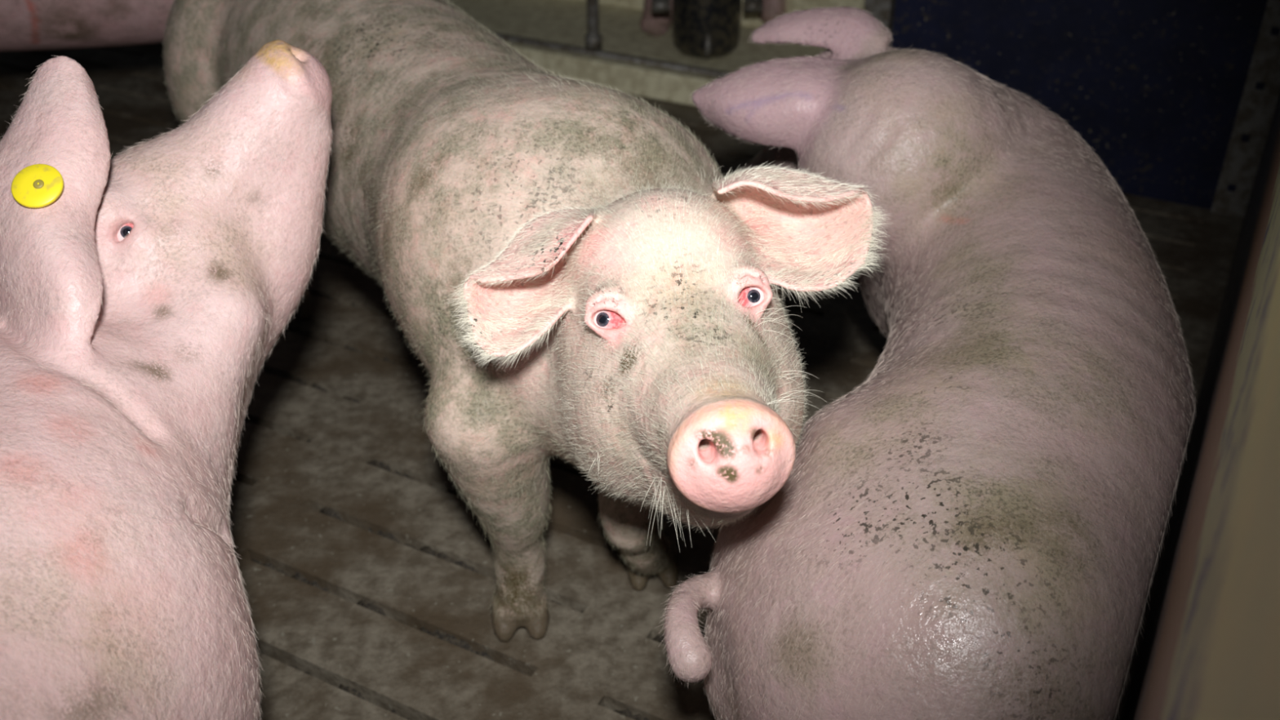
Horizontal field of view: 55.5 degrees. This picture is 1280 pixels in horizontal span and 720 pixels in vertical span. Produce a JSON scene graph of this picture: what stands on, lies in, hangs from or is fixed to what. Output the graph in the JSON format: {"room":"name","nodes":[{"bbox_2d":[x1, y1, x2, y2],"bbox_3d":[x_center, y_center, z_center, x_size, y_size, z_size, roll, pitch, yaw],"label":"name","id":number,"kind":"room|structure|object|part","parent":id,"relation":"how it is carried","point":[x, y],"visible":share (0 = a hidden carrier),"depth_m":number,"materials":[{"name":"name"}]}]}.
{"room":"pig pen","nodes":[
{"label":"pig pen","id":0,"kind":"room"},
{"bbox_2d":[0,42,1243,719],"bbox_3d":[-1.093,-0.741,3.346,5.021,0.090,5.182,16,35,23],"label":"floor","id":1,"kind":"structure","parent":0,"point":[602,660],"depth_m":1.72,"materials":[{"name":"concrete"}]},
{"bbox_2d":[0,0,173,51],"bbox_3d":[-1.313,-0.670,2.496,1.649,0.678,0.393,-5,32,-9],"label":"pig","id":2,"kind":"object","parent":1,"relation":"on","point":[24,24],"visible":0.35,"depth_m":2.37},
{"bbox_2d":[0,39,333,719],"bbox_3d":[-0.486,0.412,0.712,0.408,0.743,1.668,0,32,0],"label":"pig","id":3,"kind":"object","parent":1,"relation":"on","point":[146,291],"visible":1,"depth_m":1.03},
{"bbox_2d":[161,0,893,642],"bbox_3d":[-0.235,-0.108,1.609,0.494,0.677,1.628,-16,35,-24],"label":"pig","id":4,"kind":"object","parent":1,"relation":"on","point":[574,276],"visible":0.94,"depth_m":1.18},
{"bbox_2d":[640,0,672,37],"bbox_3d":[0.248,-1.468,3.855,0.381,0.595,1.275,10,33,15],"label":"pig","id":5,"kind":"object","parent":1,"relation":"on","point":[655,25],"visible":0.43,"depth_m":3.51},
{"bbox_2d":[448,0,865,106],"bbox_3d":[-0.363,-1.055,3.613,2.360,0.160,0.660,16,35,23],"label":"trough","id":6,"kind":"object","parent":1,"relation":"on","point":[551,33],"visible":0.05,"depth_m":3.40,"materials":[{"name":"concrete"}]},
{"bbox_2d":[585,0,601,48],"bbox_3d":[-0.123,-1.296,2.923,0.044,1.100,0.044,0,32,0],"label":"pipe","id":7,"kind":"object","parent":6,"relation":"on","point":[593,38],"visible":1,"depth_m":3.18,"materials":[{"name":"grey metal"}]},
{"bbox_3d":[-0.482,-0.929,3.426,2.360,0.013,0.014,16,35,23],"label":"edge rod","id":8,"kind":"part","parent":6,"relation":"part of","materials":[{"name":"grey metal"}]},
{"bbox_2d":[651,0,763,58],"bbox_3d":[0.181,-1.358,3.041,0.282,1.200,0.188,17,36,25],"label":"tube","id":9,"kind":"object","parent":6,"relation":"attached to","point":[702,28],"visible":1,"depth_m":3.25,"materials":[{"name":"metal"}]},
{"bbox_2d":[250,124,1199,719],"bbox_3d":[-0.046,0.056,2.040,1.588,0.052,2.230,16,35,23],"label":"slot muck","id":10,"kind":"object","parent":1,"relation":"in","point":[437,633],"visible":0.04,"depth_m":1.65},
{"bbox_2d":[757,0,786,23],"bbox_3d":[0.754,-1.453,3.830,0.381,0.595,1.306,22,38,31],"label":"pig","id":11,"kind":"object","parent":1,"relation":"on","point":[771,9],"visible":0.43,"depth_m":3.50},
{"bbox_2d":[864,0,895,46],"bbox_3d":[0.537,-0.979,2.604,0.060,1.100,0.058,16,35,23],"label":"post","id":12,"kind":"object","parent":1,"relation":"on","point":[883,11],"visible":0.02,"depth_m":2.71,"materials":[{"name":"metal"}]},
{"bbox_2d":[657,5,1197,719],"bbox_3d":[0.293,0.047,1.372,0.577,0.663,1.139,6,33,10],"label":"pig","id":13,"kind":"object","parent":1,"relation":"on","point":[974,530],"visible":0.96,"depth_m":1.04},
{"bbox_2d":[1210,0,1279,217],"bbox_3d":[1.253,-0.772,2.273,0.091,1.100,0.006,16,35,23],"label":"post","id":14,"kind":"object","parent":1,"relation":"on","point":[1256,108],"visible":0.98,"depth_m":2.46,"materials":[{"name":"grey metal"}]},
{"bbox_2d":[890,0,1279,209],"bbox_3d":[0.961,-0.871,2.432,0.870,1.100,0.040,16,35,23],"label":"wall","id":15,"kind":"structure","parent":0,"point":[1155,87],"depth_m":2.56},
{"bbox_2d":[1115,93,1279,719],"bbox_3d":[0.550,0.019,1.102,0.045,1.000,3.349,16,35,23],"label":"wall","id":16,"kind":"structure","parent":0,"point":[1208,648],"depth_m":0.57,"materials":[{"name":"paint"}]}
]}

